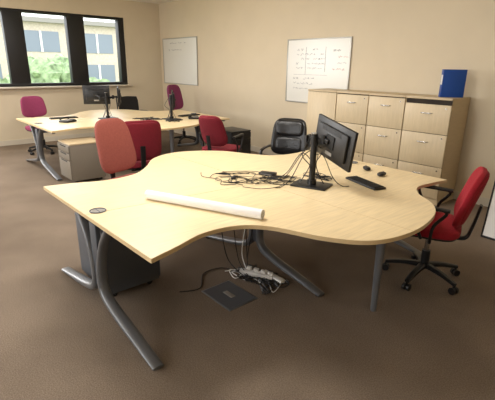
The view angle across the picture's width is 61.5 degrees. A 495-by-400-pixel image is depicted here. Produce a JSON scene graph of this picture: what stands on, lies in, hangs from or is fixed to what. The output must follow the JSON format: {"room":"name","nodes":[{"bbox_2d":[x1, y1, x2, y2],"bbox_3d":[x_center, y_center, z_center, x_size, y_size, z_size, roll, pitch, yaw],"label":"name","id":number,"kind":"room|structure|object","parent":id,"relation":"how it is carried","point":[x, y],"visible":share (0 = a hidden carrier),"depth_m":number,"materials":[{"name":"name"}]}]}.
{"room":"open-plan office","nodes":[
{"label":"open-plan office","id":0,"kind":"room"},
{"bbox_2d":[0,0,163,140],"bbox_3d":[-5.558,-2.341,7.426,8.950,2.920,0.250,-14,23,-39],"label":"wall","id":1,"kind":"structure","parent":0,"point":[141,23],"depth_m":9.15,"materials":[{"name":"paint"}]},
{"bbox_2d":[0,132,94,145],"bbox_3d":[-5.495,-0.966,7.762,8.934,0.100,0.015,-14,23,-39],"label":"baseboard","id":2,"kind":"structure","parent":1,"relation":"attached to","point":[51,138],"depth_m":8.81,"materials":[{"name":"beige paint"}]},
{"bbox_2d":[0,7,127,86],"bbox_3d":[-4.182,-3.053,8.430,3.560,1.430,0.160,-14,23,-39],"label":"window","id":3,"kind":"structure","parent":1,"relation":"in","point":[11,20],"depth_m":8.60,"materials":[{"name":"black"}]},
{"bbox_2d":[0,84,132,88],"bbox_3d":[-4.087,-2.320,8.540,3.660,0.030,0.160,-14,23,-39],"label":"trim","id":4,"kind":"structure","parent":1,"relation":"attached to","point":[126,84],"depth_m":8.46,"materials":[{"name":"beige paint"}]},
{"bbox_2d":[128,0,176,3],"bbox_3d":[-1.637,-2.331,2.671,9.350,0.100,12.300,-14,23,-39],"label":"ceiling","id":5,"kind":"structure","parent":0,"point":[146,1],"depth_m":9.28,"materials":[{"name":"paint"}]},
{"bbox_2d":[0,130,494,399],"bbox_3d":[-1.676,0.541,3.604,9.350,0.100,12.300,-14,23,-39],"label":"floor","id":6,"kind":"structure","parent":0,"point":[59,340],"depth_m":2.75,"materials":[{"name":"carpet"}]},
{"bbox_2d":[20,96,57,154],"bbox_3d":[-3.762,-1.371,7.609,0.599,1.007,0.621,-14,23,-39],"label":"office chair","id":7,"kind":"object","parent":6,"relation":"on","point":[31,106],"visible":0.59,"depth_m":7.62,"materials":[{"name":"pink fabric"}]},
{"bbox_2d":[57,137,105,182],"bbox_3d":[-2.364,-0.572,5.933,0.482,0.560,0.466,-14,23,-39],"label":"pedestal","id":8,"kind":"object","parent":6,"relation":"on","point":[78,157],"visible":0.96,"depth_m":5.75,"materials":[{"name":"brown"}]},
{"bbox_2d":[94,118,136,179],"bbox_3d":[-1.148,-0.257,4.181,0.585,1.074,0.634,-14,23,-39],"label":"office chair","id":9,"kind":"object","parent":6,"relation":"on","point":[114,143],"visible":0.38,"depth_m":4.17,"materials":[{"name":"red fabric"}]},
{"bbox_2d":[74,213,160,295],"bbox_3d":[-0.984,0.360,3.169,0.422,0.530,0.526,-14,23,-39],"label":"pedestal","id":10,"kind":"object","parent":6,"relation":"on","point":[126,269],"visible":0.34,"depth_m":2.99,"materials":[{"name":"grey metal"}]},
{"bbox_2d":[16,109,229,180],"bbox_3d":[-2.070,-1.057,7.171,2.963,0.726,3.029,-14,23,-39],"label":"cluster","id":11,"kind":"object","parent":6,"relation":"on","point":[86,119],"visible":0.54,"depth_m":6.58,"materials":[{"name":"brown wood"}]},
{"bbox_2d":[49,116,77,118],"bbox_3d":[-3.040,-1.361,6.876,0.430,0.021,0.130,-12,22,-34],"label":"keyboard","id":12,"kind":"object","parent":11,"relation":"on","point":[66,116],"visible":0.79,"depth_m":6.84,"materials":[{"name":"black plastic"}]},
{"bbox_2d":[59,117,76,122],"bbox_3d":[-2.789,-1.246,6.447,0.180,0.073,0.200,7,19,18],"label":"desk phone","id":13,"kind":"object","parent":11,"relation":"on","point":[67,120],"visible":1,"depth_m":6.39,"materials":[{"name":"black plastic"}]},
{"bbox_2d":[95,92,121,118],"bbox_3d":[-2.264,-1.570,6.896,0.419,0.426,0.216,-14,23,-39],"label":"monitor stand","id":14,"kind":"object","parent":11,"relation":"on","point":[105,97],"visible":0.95,"depth_m":6.84,"materials":[{"name":"black plastic"}]},
{"bbox_2d":[82,85,110,103],"bbox_3d":[-2.481,-1.726,6.826,0.420,0.300,0.056,-3,18,-10],"label":"computer monitor","id":15,"kind":"object","parent":14,"relation":"attached to","point":[89,91],"visible":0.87,"depth_m":6.80,"materials":[{"name":"black plastic"}]},
{"bbox_2d":[117,86,120,106],"bbox_3d":[-2.154,-1.742,6.987,0.056,0.300,0.500,-4,19,-15],"label":"computer monitor","id":16,"kind":"object","parent":14,"relation":"attached to","point":[118,89],"visible":1,"depth_m":6.79,"materials":[{"name":"black plastic"}]},
{"bbox_2d":[132,117,161,119],"bbox_3d":[-1.660,-1.347,6.889,0.397,0.023,0.419,-14,23,-39],"label":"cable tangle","id":17,"kind":"object","parent":11,"relation":"on","point":[143,118],"visible":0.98,"depth_m":6.86,"materials":[{"name":"black plastic"}]},
{"bbox_2d":[161,94,178,119],"bbox_3d":[-1.231,-1.546,6.897,0.280,0.406,0.300,15,23,37],"label":"monitor stand","id":18,"kind":"object","parent":11,"relation":"on","point":[171,117],"visible":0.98,"depth_m":6.86,"materials":[{"name":"black plastic"}]},
{"bbox_2d":[171,90,174,109],"bbox_3d":[-1.252,-1.691,7.029,0.056,0.300,0.500,-3,18,-10],"label":"computer monitor","id":19,"kind":"object","parent":18,"relation":"attached to","point":[172,93],"visible":0.94,"depth_m":6.82,"materials":[{"name":"black plastic"}]},
{"bbox_2d":[165,119,182,121],"bbox_3d":[-1.196,-1.296,6.751,0.310,0.021,0.321,-14,23,-39],"label":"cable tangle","id":20,"kind":"object","parent":11,"relation":"on","point":[169,120],"visible":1,"depth_m":6.71,"materials":[{"name":"black plastic"}]},
{"bbox_2d":[178,113,199,116],"bbox_3d":[-1.046,-1.521,7.452,0.130,0.021,0.430,15,23,37],"label":"keyboard","id":21,"kind":"object","parent":11,"relation":"on","point":[194,114],"visible":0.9,"depth_m":7.36,"materials":[{"name":"black plastic"}]},
{"bbox_2d":[188,114,198,118],"bbox_3d":[-0.914,-1.417,7.051,0.180,0.073,0.200,-3,18,-10],"label":"desk phone","id":22,"kind":"object","parent":11,"relation":"on","point":[189,116],"visible":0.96,"depth_m":6.97,"materials":[{"name":"black plastic"}]},
{"bbox_2d":[116,96,146,110],"bbox_3d":[-2.331,-1.637,8.572,0.521,0.955,0.549,17,24,41],"label":"chair","id":23,"kind":"object","parent":6,"relation":"on","point":[127,102],"visible":0.27,"depth_m":8.62,"materials":[{"name":"black plastic"}]},
{"bbox_2d":[125,120,161,172],"bbox_3d":[-1.329,-0.502,5.070,0.599,0.987,0.623,-14,23,-39],"label":"office chair","id":24,"kind":"object","parent":6,"relation":"on","point":[145,134],"visible":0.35,"depth_m":4.78,"materials":[{"name":"red fabric"}]},
{"bbox_2d":[167,85,195,143],"bbox_3d":[-1.346,-1.817,8.794,0.590,1.186,0.624,-14,23,-39],"label":"office chair","id":25,"kind":"object","parent":6,"relation":"on","point":[176,90],"visible":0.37,"depth_m":8.82,"materials":[{"name":"fabric"}]},
{"bbox_2d":[198,115,243,152],"bbox_3d":[-0.389,-0.740,5.891,0.630,0.956,0.629,-5,19,-18],"label":"office chair","id":26,"kind":"object","parent":6,"relation":"on","point":[213,132],"visible":0.58,"depth_m":5.61,"materials":[{"name":"red fabric"}]},
{"bbox_2d":[201,280,257,310],"bbox_3d":[-0.134,0.689,3.036,0.260,0.009,0.340,-14,23,-39],"label":"box","id":27,"kind":"object","parent":6,"relation":"on","point":[227,294],"visible":1,"depth_m":3.02,"materials":[{"name":"grey paint"}]},
{"bbox_2d":[179,229,288,294],"bbox_3d":[-0.109,0.365,3.093,0.757,0.591,0.587,-14,23,-39],"label":"power strip","id":28,"kind":"object","parent":6,"relation":"on","point":[255,273],"visible":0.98,"depth_m":3.27,"materials":[{"name":"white plastic"}]},
{"bbox_2d":[225,127,250,153],"bbox_3d":[-0.268,-0.930,7.122,0.426,0.560,0.522,-14,23,-39],"label":"pedestal","id":29,"kind":"object","parent":6,"relation":"on","point":[230,131],"visible":0.48,"depth_m":6.94,"materials":[{"name":"black"}]},
{"bbox_2d":[43,150,446,370],"bbox_3d":[0.048,0.188,3.427,2.693,0.726,2.754,-14,23,-39],"label":"desk","id":30,"kind":"object","parent":6,"relation":"on","point":[355,214],"visible":0.86,"depth_m":2.77,"materials":[{"name":"brown wood"}]},
{"bbox_2d":[144,190,264,219],"bbox_3d":[-0.296,0.024,2.658,0.863,0.062,0.062,9,20,24],"label":"paper roll","id":31,"kind":"object","parent":30,"relation":"on","point":[256,213],"visible":1,"depth_m":2.61,"materials":[{"name":"white paper"}]},
{"bbox_2d":[201,171,296,188],"bbox_3d":[0.000,-0.171,3.339,0.887,0.020,0.494,7,19,19],"label":"cable tangle","id":32,"kind":"object","parent":30,"relation":"on","point":[222,172],"visible":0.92,"depth_m":3.34,"materials":[{"name":"black plastic"}]},
{"bbox_2d":[258,171,276,175],"bbox_3d":[0.170,-0.224,3.506,0.140,0.022,0.080,9,20,23],"label":"dock","id":33,"kind":"object","parent":30,"relation":"on","point":[265,173],"visible":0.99,"depth_m":3.49,"materials":[{"name":"black plastic"}]},
{"bbox_2d":[266,132,348,190],"bbox_3d":[0.469,-0.324,3.209,0.648,0.408,0.391,4,18,9],"label":"monitor stand","id":34,"kind":"object","parent":30,"relation":"on","point":[312,140],"visible":0.97,"depth_m":3.14,"materials":[{"name":"black plastic"}]},
{"bbox_2d":[316,114,358,172],"bbox_3d":[0.623,-0.425,3.049,0.056,0.366,0.512,-7,20,-23],"label":"computer monitor","id":35,"kind":"object","parent":34,"relation":"attached to","point":[340,150],"visible":0.9,"depth_m":2.97,"materials":[{"name":"black plastic"}]},
{"bbox_2d":[303,172,332,180],"bbox_3d":[0.590,-0.200,3.453,0.173,0.020,0.284,-14,23,-39],"label":"cable tangle","id":36,"kind":"object","parent":30,"relation":"on","point":[324,177],"visible":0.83,"depth_m":3.42,"materials":[{"name":"black plastic"}]},
{"bbox_2d":[346,176,385,190],"bbox_3d":[0.925,-0.138,3.275,0.110,0.021,0.366,-7,19,-22],"label":"keyboard","id":37,"kind":"object","parent":30,"relation":"on","point":[371,185],"visible":1,"depth_m":3.24,"materials":[{"name":"black plastic"}]},
{"bbox_2d":[363,165,370,170],"bbox_3d":[1.066,-0.287,3.715,0.061,0.035,0.110,-1,18,-6],"label":"computer mouse","id":38,"kind":"object","parent":30,"relation":"on","point":[365,167],"visible":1,"depth_m":3.68,"materials":[{"name":"black plastic"}]},
{"bbox_2d":[377,171,385,175],"bbox_3d":[1.136,-0.223,3.521,0.060,0.035,0.110,14,22,35],"label":"computer mouse","id":39,"kind":"object","parent":30,"relation":"on","point":[383,173],"visible":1,"depth_m":3.49,"materials":[{"name":"black plastic"}]},
{"bbox_2d":[259,118,309,154],"bbox_3d":[0.445,-0.477,5.083,0.603,0.976,0.608,5,18,13],"label":"leather office chair","id":40,"kind":"object","parent":6,"relation":"on","point":[288,134],"visible":0.53,"depth_m":5.13,"materials":[{"name":"black leather"}]},
{"bbox_2d":[306,88,347,149],"bbox_3d":[1.234,-1.025,6.328,0.480,1.270,0.528,-14,23,-39],"label":"cupboard","id":41,"kind":"object","parent":6,"relation":"on","point":[323,101],"visible":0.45,"depth_m":6.09,"materials":[{"name":"brown wood"}]},
{"bbox_2d":[335,90,379,161],"bbox_3d":[1.573,-0.896,5.945,0.494,1.270,0.513,-14,23,-39],"label":"filing cabinet","id":42,"kind":"object","parent":6,"relation":"on","point":[352,105],"visible":0.46,"depth_m":5.68,"materials":[{"name":"brown wood"}]},
{"bbox_2d":[363,92,421,168],"bbox_3d":[1.912,-0.770,5.572,0.494,1.270,0.513,-14,23,-39],"label":"filing cabinet","id":43,"kind":"object","parent":6,"relation":"on","point":[386,110],"visible":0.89,"depth_m":5.37,"materials":[{"name":"brown wood"}]},
{"bbox_2d":[397,94,469,205],"bbox_3d":[2.268,-0.638,5.181,0.494,1.270,0.563,-14,23,-39],"label":"filing cabinet","id":44,"kind":"object","parent":6,"relation":"on","point":[433,130],"visible":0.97,"depth_m":4.98,"materials":[{"name":"brown wood"}]},
{"bbox_2d":[438,69,467,97],"bbox_3d":[2.381,-1.354,4.832,0.253,0.310,0.090,4,18,9],"label":"box file","id":45,"kind":"object","parent":44,"relation":"on","point":[452,83],"visible":0.94,"depth_m":4.79,"materials":[{"name":"blue cardboard"}]},
{"bbox_2d":[382,166,489,294],"bbox_3d":[1.416,0.184,3.177,0.656,0.922,0.634,-14,23,-39],"label":"office chair","id":46,"kind":"object","parent":6,"relation":"on","point":[445,226],"visible":0.81,"depth_m":3.06,"materials":[{"name":"red fabric"}]},
{"bbox_2d":[481,181,494,240],"bbox_3d":[2.782,0.091,3.743,0.366,0.788,1.030,-12,22,-35],"label":"framed board","id":47,"kind":"object","parent":6,"relation":"on","point":[488,230],"visible":1,"depth_m":4.07,"materials":[{"name":"white paper"}]},
{"bbox_2d":[159,0,494,198],"bbox_3d":[1.808,-1.775,5.992,0.200,2.920,12.300,-14,23,-39],"label":"wall","id":48,"kind":"structure","parent":0,"point":[399,46],"depth_m":6.15,"materials":[{"name":"paint"}]},
{"bbox_2d":[162,36,197,85],"bbox_3d":[-1.541,-3.151,9.454,0.021,1.006,1.426,-14,23,-39],"label":"whiteboard","id":49,"kind":"object","parent":48,"relation":"attached to","point":[180,55],"visible":1,"depth_m":9.41,"materials":[{"name":"white ceramic"}]},
{"bbox_2d":[285,36,352,102],"bbox_3d":[1.088,-2.038,6.607,0.021,0.996,1.286,-14,23,-39],"label":"whiteboard","id":50,"kind":"object","parent":48,"relation":"attached to","point":[312,63],"visible":0.97,"depth_m":6.57,"materials":[{"name":"white ceramic"}]},
{"bbox_2d":[167,129,489,206],"bbox_3d":[1.741,-0.402,6.325,0.015,0.100,11.800,-14,23,-39],"label":"baseboard","id":51,"kind":"structure","parent":48,"relation":"attached to","point":[484,201],"depth_m":7.78,"materials":[{"name":"beige paint"}]},
{"label":"outside","id":52,"kind":"structure","parent":0,"visible":0},
{"bbox_3d":[-18.990,-7.544,28.737,70.000,0.100,50.300,-14,23,-39],"label":"ground","id":53,"kind":"structure","parent":52,"visible":0},
{"bbox_2d":[0,16,118,81],"bbox_3d":[-5.475,-9.708,29.293,28.400,4.020,6.500,-14,23,-39],"label":"building","id":54,"kind":"structure","parent":53,"relation":"on","point":[45,38],"depth_m":21.91,"materials":[{"name":"concrete"}]},
{"bbox_2d":[0,54,118,82],"bbox_3d":[-6.895,-3.574,13.755,10.927,2.448,2.574,-14,23,-39],"label":"hedge","id":55,"kind":"object","parent":53,"relation":"on","point":[55,69],"visible":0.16,"depth_m":13.00,"materials":[{"name":"green plant"}]}
]}

